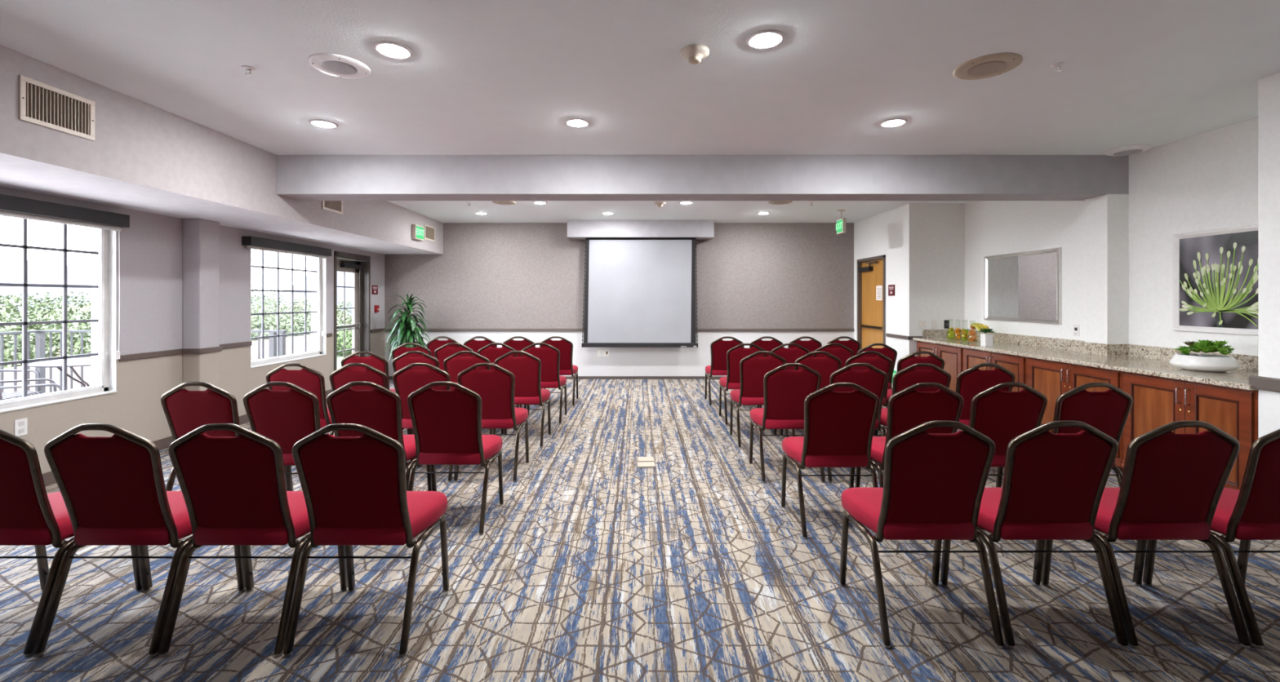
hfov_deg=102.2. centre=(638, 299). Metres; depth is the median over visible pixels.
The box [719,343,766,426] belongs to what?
banquet chair
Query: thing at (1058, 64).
sprinkler
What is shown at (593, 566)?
floor
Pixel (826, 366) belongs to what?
banquet chair
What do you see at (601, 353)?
wall outlet
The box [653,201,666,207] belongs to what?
smoke detector
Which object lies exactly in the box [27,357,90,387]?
patio table
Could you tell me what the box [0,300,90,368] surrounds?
hedge
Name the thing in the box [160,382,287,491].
banquet chair
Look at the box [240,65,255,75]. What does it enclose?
sprinkler
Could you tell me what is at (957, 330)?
carafe
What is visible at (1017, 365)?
base cabinet
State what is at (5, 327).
tree
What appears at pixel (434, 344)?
banquet chair
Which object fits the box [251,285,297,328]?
tree
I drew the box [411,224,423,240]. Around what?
exit sign
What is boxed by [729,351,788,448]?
banquet chair
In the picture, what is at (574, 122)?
recessed light
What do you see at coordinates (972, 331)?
carafe
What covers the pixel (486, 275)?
wall
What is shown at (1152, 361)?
countertop
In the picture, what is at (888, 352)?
banquet chair
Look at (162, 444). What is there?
baseboard
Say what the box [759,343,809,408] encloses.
banquet chair
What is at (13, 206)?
roller shade
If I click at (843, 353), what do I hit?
banquet chair
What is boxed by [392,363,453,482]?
banquet chair
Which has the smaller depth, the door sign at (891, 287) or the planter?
the planter
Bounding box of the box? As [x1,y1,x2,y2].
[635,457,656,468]
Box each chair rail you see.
[370,328,386,333]
[385,328,854,331]
[885,333,922,340]
[1248,375,1279,392]
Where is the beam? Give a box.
[276,155,1128,200]
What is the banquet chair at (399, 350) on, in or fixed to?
on the floor
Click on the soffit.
(144, 157)
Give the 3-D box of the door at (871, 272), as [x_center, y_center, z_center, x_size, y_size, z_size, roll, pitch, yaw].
[3.960,0.375,8.672,0.180,2.150,1.029,0,0,0]
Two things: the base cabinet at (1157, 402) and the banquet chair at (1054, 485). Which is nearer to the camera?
the banquet chair at (1054, 485)
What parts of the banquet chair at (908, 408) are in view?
leg, rail, seat, leg, frame, backrest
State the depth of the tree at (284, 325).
23.71 m
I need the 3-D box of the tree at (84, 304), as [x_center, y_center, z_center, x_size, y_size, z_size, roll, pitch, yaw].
[-20.804,3.463,20.675,4.664,7.989,5.027,0,0,0]
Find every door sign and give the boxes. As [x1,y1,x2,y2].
[371,284,377,294]
[888,284,894,296]
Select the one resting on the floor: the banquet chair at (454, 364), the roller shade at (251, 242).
the banquet chair at (454, 364)
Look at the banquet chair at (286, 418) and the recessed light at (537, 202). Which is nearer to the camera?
the banquet chair at (286, 418)
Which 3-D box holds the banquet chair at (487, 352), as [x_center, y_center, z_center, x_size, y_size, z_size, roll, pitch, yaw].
[-1.649,0.978,6.252,0.497,0.944,0.540,0,0,0]
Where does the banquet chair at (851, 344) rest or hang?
on the floor
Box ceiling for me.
[0,0,1279,222]
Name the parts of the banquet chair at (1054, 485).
leg, rail, leg, seat, leg, stretcher rod, frame, backrest, leg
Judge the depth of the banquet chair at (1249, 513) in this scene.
2.24 m
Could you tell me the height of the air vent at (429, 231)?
0.250 m
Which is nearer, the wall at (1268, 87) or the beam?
the wall at (1268, 87)
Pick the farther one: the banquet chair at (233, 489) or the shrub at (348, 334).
the shrub at (348, 334)
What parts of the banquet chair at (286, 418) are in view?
backrest, frame, leg, seat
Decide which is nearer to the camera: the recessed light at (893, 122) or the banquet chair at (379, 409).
the banquet chair at (379, 409)
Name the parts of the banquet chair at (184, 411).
leg, backrest, frame, leg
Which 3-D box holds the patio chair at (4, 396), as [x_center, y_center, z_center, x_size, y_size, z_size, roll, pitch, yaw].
[-7.266,0.996,5.777,0.726,1.038,0.602,0,0,-19]
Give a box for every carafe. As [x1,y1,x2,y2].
[946,319,955,340]
[954,320,962,341]
[960,327,969,342]
[968,320,977,342]
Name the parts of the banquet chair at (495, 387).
leg, backrest, frame, stretcher rod, seat, leg, rail, leg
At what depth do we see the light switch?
7.45 m
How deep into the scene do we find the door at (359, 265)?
8.60 m
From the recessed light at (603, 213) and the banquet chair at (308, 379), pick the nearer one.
the banquet chair at (308, 379)
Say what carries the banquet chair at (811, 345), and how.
on the floor
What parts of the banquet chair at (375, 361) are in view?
backrest, frame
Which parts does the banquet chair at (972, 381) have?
seat, frame, backrest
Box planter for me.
[977,328,994,346]
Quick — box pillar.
[1084,194,1128,344]
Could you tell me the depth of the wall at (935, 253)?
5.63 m
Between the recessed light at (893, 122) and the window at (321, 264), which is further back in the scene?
the window at (321, 264)
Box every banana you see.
[971,323,980,331]
[973,323,983,330]
[977,323,987,328]
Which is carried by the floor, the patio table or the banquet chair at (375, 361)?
the banquet chair at (375, 361)
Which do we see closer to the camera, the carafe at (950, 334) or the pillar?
the pillar
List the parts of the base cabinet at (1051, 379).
panel moulding, cabinet door, door panel, panel moulding, door panel, cabinet door, moulding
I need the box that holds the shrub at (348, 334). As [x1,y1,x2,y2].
[337,329,351,356]
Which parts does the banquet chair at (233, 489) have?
leg, backrest, frame, stretcher rod, leg, seat, leg, rail, leg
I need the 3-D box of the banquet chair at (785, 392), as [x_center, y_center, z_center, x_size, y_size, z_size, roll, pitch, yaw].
[1.221,0.978,4.332,0.497,0.944,0.540,0,0,0]
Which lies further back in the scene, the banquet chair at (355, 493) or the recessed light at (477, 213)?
the recessed light at (477, 213)
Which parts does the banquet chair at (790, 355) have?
frame, backrest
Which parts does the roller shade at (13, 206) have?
bead chain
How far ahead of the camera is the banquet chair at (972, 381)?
4.10 m
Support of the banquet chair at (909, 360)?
on the floor
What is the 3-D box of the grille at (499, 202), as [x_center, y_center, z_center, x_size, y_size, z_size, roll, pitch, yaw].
[-1.913,-1.373,7.350,0.188,0.010,0.188,0,0,0]
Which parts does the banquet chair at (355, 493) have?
leg, leg, backrest, frame, stretcher rod, seat, leg, rail, leg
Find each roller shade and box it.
[0,194,129,359]
[241,235,331,336]
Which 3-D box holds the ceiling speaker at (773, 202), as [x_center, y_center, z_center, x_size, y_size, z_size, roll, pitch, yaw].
[2.010,-1.371,7.330,0.330,0.017,0.330,0,0,0]
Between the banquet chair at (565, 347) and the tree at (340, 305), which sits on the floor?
the banquet chair at (565, 347)
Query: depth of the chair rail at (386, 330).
9.34 m
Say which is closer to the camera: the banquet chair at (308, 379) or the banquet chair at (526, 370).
the banquet chair at (308, 379)
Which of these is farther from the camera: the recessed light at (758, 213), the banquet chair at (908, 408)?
the recessed light at (758, 213)
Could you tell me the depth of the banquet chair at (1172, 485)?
2.21 m
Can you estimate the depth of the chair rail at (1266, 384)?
3.27 m
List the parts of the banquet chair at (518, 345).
frame, backrest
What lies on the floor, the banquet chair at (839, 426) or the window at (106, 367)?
the banquet chair at (839, 426)
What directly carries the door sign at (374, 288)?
attached to the wall at (151, 249)
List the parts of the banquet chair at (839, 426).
leg, rail, leg, seat, stretcher rod, frame, backrest, leg, leg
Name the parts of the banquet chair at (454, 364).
backrest, frame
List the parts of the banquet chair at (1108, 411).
backrest, leg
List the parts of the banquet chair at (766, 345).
frame, backrest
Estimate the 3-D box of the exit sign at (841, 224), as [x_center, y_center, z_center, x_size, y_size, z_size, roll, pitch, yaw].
[3.145,-1.199,8.016,0.120,0.362,0.280,0,0,0]
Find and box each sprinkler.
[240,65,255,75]
[1050,62,1065,72]
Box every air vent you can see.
[18,75,94,141]
[321,200,342,214]
[424,224,435,242]
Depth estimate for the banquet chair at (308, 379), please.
4.10 m
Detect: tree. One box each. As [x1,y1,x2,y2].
[0,291,90,337]
[0,314,22,350]
[38,301,90,357]
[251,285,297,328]
[251,302,346,341]
[263,297,351,332]
[337,300,351,330]
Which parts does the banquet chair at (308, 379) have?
backrest, seat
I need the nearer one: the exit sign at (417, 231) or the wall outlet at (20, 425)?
the wall outlet at (20, 425)
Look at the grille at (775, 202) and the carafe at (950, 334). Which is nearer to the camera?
the carafe at (950, 334)
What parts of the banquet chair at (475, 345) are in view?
frame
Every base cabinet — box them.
[916,341,964,391]
[963,347,1027,391]
[1026,357,1124,473]
[1120,371,1257,490]
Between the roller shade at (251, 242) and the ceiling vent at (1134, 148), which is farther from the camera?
the roller shade at (251, 242)
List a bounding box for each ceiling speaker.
[307,53,370,78]
[492,200,515,204]
[768,200,792,204]
[952,52,1022,79]
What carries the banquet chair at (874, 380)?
on the floor
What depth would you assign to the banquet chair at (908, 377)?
4.09 m
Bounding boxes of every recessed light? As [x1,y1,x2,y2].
[308,119,337,128]
[373,40,413,59]
[475,212,488,214]
[533,200,546,204]
[564,118,590,127]
[601,212,614,214]
[679,200,693,204]
[746,29,785,48]
[756,212,769,214]
[879,118,907,127]
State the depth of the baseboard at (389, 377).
9.35 m
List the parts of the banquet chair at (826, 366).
leg, frame, backrest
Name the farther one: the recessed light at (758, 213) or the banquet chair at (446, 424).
the recessed light at (758, 213)
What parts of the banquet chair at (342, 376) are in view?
backrest, frame, leg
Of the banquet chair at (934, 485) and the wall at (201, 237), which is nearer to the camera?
the banquet chair at (934, 485)
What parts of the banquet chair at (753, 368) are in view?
leg, leg, seat, frame, backrest, leg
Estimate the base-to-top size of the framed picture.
0.864 m
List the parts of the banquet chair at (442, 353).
frame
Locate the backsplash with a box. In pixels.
[922,329,1257,371]
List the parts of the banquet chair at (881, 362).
backrest, frame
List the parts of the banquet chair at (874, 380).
leg, frame, backrest, seat, leg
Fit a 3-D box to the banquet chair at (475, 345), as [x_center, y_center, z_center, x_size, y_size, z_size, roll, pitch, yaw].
[-2.160,0.978,7.273,0.497,0.944,0.540,0,0,0]
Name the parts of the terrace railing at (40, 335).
rail, post, rail, post, post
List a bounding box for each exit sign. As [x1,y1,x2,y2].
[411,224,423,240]
[835,209,845,234]
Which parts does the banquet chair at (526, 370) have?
backrest, frame, seat, leg, leg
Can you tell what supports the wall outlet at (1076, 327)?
attached to the wall at (935, 253)
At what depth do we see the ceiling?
3.23 m
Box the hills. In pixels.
[0,260,351,324]
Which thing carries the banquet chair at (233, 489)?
on the floor
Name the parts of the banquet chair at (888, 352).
backrest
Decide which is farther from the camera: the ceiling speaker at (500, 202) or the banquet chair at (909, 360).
the ceiling speaker at (500, 202)
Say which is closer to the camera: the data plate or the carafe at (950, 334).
the carafe at (950, 334)
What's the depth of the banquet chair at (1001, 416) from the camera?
3.17 m
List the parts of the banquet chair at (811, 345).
frame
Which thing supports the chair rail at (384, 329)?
attached to the wall at (151, 249)
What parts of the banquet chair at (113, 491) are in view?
leg, backrest, frame, stretcher rod, seat, leg, leg, leg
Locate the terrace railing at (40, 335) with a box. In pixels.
[0,330,286,398]
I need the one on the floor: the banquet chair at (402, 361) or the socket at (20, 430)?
the banquet chair at (402, 361)
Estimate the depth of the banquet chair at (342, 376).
4.10 m
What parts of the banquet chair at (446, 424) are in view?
leg, leg, backrest, frame, stretcher rod, seat, leg, rail, leg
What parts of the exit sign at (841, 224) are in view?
panel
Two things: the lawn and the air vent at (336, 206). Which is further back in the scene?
the lawn
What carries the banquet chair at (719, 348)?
on the floor
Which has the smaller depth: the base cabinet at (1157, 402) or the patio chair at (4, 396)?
the base cabinet at (1157, 402)
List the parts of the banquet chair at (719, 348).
leg, leg, seat, backrest, frame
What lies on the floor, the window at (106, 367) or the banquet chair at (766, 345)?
the banquet chair at (766, 345)
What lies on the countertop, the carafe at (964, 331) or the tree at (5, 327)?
the carafe at (964, 331)
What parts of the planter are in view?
square pot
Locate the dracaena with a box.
[384,293,431,367]
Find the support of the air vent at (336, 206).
in the soffit
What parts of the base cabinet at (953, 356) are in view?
panel moulding, door panel, cabinet door, frame, panel moulding, door panel, cabinet door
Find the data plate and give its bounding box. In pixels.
[943,320,949,328]
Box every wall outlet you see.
[14,417,27,436]
[597,349,608,356]
[931,320,937,328]
[1073,324,1079,336]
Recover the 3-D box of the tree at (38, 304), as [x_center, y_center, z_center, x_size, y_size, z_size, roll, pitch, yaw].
[-29.698,3.524,25.771,6.468,7.867,5.062,0,0,31]
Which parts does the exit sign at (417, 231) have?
panel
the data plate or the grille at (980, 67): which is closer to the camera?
the grille at (980, 67)
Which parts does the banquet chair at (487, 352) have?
backrest, frame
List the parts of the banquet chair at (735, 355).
leg, leg, seat, frame, backrest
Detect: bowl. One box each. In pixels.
[1168,339,1240,372]
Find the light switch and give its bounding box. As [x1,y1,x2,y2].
[917,320,926,328]
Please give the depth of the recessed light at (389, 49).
2.90 m
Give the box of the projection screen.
[581,237,697,347]
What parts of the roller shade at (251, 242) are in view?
bead chain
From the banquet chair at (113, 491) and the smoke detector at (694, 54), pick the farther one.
the smoke detector at (694, 54)
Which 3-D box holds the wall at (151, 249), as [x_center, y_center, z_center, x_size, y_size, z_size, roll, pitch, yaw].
[-4.710,-0.050,3.080,0.220,3.000,12.960,0,0,0]
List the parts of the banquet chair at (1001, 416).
stretcher rod, seat, leg, frame, backrest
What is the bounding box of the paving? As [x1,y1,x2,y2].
[4,330,351,392]
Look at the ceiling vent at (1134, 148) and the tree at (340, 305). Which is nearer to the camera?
the ceiling vent at (1134, 148)
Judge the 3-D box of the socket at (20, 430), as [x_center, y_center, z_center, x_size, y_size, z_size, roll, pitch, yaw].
[-4.593,0.983,3.845,0.003,0.030,0.034,0,0,0]
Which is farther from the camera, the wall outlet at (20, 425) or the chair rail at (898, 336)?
the chair rail at (898, 336)
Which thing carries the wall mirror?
attached to the wall at (935, 253)
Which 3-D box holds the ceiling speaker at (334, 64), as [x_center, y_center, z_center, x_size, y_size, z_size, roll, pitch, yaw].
[-1.805,-1.401,3.123,0.330,0.017,0.330,0,0,0]
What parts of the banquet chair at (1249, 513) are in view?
leg, leg, leg, seat, frame, stretcher rod, backrest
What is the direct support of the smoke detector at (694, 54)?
attached to the ceiling
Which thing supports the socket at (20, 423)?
attached to the wall outlet at (20, 425)
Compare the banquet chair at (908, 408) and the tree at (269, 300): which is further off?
the tree at (269, 300)
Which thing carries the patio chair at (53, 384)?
on the terrace
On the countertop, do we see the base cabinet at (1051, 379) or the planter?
the planter
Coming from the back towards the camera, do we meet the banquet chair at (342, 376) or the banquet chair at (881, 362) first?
the banquet chair at (881, 362)
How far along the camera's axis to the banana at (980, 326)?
6.59 m
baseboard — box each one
[42,389,332,486]
[388,376,727,379]
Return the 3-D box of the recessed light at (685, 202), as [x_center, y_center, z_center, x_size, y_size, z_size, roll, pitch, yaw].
[0.676,-1.371,7.376,0.206,0.018,0.206,0,0,0]
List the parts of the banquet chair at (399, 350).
backrest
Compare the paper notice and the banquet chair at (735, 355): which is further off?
the paper notice
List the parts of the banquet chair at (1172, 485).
leg, leg, leg, seat, stretcher rod, frame, backrest, leg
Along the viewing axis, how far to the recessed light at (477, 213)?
8.26 m
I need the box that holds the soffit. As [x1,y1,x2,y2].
[0,44,443,254]
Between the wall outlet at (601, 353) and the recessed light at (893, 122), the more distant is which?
the wall outlet at (601, 353)
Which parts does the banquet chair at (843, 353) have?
frame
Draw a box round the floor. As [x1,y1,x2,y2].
[0,379,1279,681]
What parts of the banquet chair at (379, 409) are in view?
backrest, frame, seat, leg, leg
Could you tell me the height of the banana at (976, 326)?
0.097 m
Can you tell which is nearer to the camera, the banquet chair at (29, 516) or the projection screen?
the banquet chair at (29, 516)
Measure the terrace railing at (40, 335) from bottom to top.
1.049 m
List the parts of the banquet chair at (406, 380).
seat, backrest, frame, leg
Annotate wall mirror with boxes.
[984,247,1062,325]
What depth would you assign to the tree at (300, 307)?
29.91 m
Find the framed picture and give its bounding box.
[1172,224,1257,336]
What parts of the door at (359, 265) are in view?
vertical rod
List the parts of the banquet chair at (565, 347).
backrest, frame, seat, leg, leg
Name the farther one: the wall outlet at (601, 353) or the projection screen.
the wall outlet at (601, 353)
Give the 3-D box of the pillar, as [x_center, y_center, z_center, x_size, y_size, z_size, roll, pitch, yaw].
[4.685,0.211,5.180,0.210,2.478,0.260,0,0,0]
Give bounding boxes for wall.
[0,186,384,474]
[182,218,219,391]
[384,222,853,376]
[567,220,714,239]
[853,116,1257,369]
[1257,72,1279,438]
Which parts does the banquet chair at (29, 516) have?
backrest, stretcher rod, frame, seat, leg, leg, leg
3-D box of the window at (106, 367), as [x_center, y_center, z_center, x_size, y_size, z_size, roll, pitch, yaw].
[-4.558,0.040,4.060,0.324,1.559,4.120,0,0,0]
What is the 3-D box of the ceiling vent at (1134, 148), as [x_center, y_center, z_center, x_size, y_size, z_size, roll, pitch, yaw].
[4.600,-1.393,4.860,0.330,0.033,0.330,0,0,0]
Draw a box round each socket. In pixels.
[18,421,24,426]
[18,428,24,433]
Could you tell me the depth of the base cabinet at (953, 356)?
6.63 m
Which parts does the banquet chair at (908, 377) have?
seat, leg, frame, backrest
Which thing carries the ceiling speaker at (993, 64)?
attached to the ceiling
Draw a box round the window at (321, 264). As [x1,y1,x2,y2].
[250,248,326,368]
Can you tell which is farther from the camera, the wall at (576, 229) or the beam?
the wall at (576, 229)
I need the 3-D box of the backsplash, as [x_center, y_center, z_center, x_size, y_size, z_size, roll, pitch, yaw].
[4.726,0.499,5.438,0.603,0.118,4.175,0,0,-9]
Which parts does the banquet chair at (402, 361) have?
backrest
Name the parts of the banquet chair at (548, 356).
backrest, frame, seat, leg, leg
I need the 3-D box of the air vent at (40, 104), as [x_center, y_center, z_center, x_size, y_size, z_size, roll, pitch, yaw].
[-3.533,-1.154,3.151,0.014,0.255,0.406,0,0,0]
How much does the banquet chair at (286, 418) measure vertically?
0.944 m
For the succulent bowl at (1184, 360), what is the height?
0.244 m
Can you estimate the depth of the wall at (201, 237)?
5.22 m
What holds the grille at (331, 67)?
attached to the ceiling speaker at (334, 64)
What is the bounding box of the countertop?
[912,329,1257,390]
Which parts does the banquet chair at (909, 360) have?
seat, frame, backrest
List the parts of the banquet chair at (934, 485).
leg, rail, leg, seat, stretcher rod, frame, leg, backrest, leg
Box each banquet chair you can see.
[0,429,143,657]
[31,423,245,657]
[157,423,347,657]
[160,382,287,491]
[243,382,334,491]
[266,363,333,435]
[283,423,448,657]
[326,381,431,491]
[328,363,413,461]
[341,351,408,434]
[391,342,431,359]
[392,351,439,373]
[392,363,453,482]
[407,381,503,535]
[426,336,460,357]
[434,342,473,371]
[443,351,503,434]
[453,363,528,482]
[463,336,497,353]
[477,342,526,408]
[493,351,551,448]
[502,336,542,405]
[520,342,567,424]
[537,336,577,405]
[704,336,746,406]
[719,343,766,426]
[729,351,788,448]
[748,336,782,406]
[749,363,825,483]
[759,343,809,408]
[780,351,841,436]
[781,382,884,539]
[787,336,822,356]
[813,343,853,368]
[826,336,860,356]
[826,363,887,483]
[839,421,1004,649]
[845,351,893,435]
[855,382,964,488]
[857,343,897,389]
[874,351,944,435]
[880,363,951,435]
[940,421,1128,649]
[955,363,1015,429]
[968,382,1047,488]
[1040,421,1252,649]
[1051,382,1133,488]
[1142,429,1279,649]
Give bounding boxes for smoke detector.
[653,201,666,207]
[680,44,709,64]
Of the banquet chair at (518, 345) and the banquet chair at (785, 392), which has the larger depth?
the banquet chair at (518, 345)
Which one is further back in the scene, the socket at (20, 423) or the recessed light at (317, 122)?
the recessed light at (317, 122)
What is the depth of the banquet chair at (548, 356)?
6.05 m
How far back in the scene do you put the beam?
5.05 m
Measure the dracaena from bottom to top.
1.539 m
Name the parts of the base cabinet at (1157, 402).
moulding, panel moulding, door panel, cabinet door, handle, handle, panel moulding, door panel, cabinet door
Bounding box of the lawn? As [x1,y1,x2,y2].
[337,355,347,369]
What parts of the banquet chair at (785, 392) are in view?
leg, rail, leg, seat, stretcher rod, frame, backrest, leg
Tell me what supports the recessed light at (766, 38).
in the ceiling
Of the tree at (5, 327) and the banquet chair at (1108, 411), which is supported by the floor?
the banquet chair at (1108, 411)
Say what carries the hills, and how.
on the ground
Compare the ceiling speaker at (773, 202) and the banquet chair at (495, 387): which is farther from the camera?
the ceiling speaker at (773, 202)
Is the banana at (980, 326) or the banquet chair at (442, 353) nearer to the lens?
the banquet chair at (442, 353)
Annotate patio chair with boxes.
[0,369,40,400]
[0,378,62,392]
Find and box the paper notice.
[875,285,882,300]
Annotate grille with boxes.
[322,60,357,74]
[497,201,510,204]
[773,201,786,204]
[967,60,1006,75]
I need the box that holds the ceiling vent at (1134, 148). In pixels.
[1104,143,1152,156]
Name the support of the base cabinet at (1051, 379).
on the floor
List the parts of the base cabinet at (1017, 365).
panel moulding, door panel, cabinet door, panel moulding, door panel, cabinet door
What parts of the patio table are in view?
scroll leg, scroll leg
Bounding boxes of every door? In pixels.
[333,250,370,371]
[857,254,885,350]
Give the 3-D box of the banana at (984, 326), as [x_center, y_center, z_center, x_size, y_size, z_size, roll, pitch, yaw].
[4.411,0.358,6.636,0.046,0.097,0.205,0,0,-10]

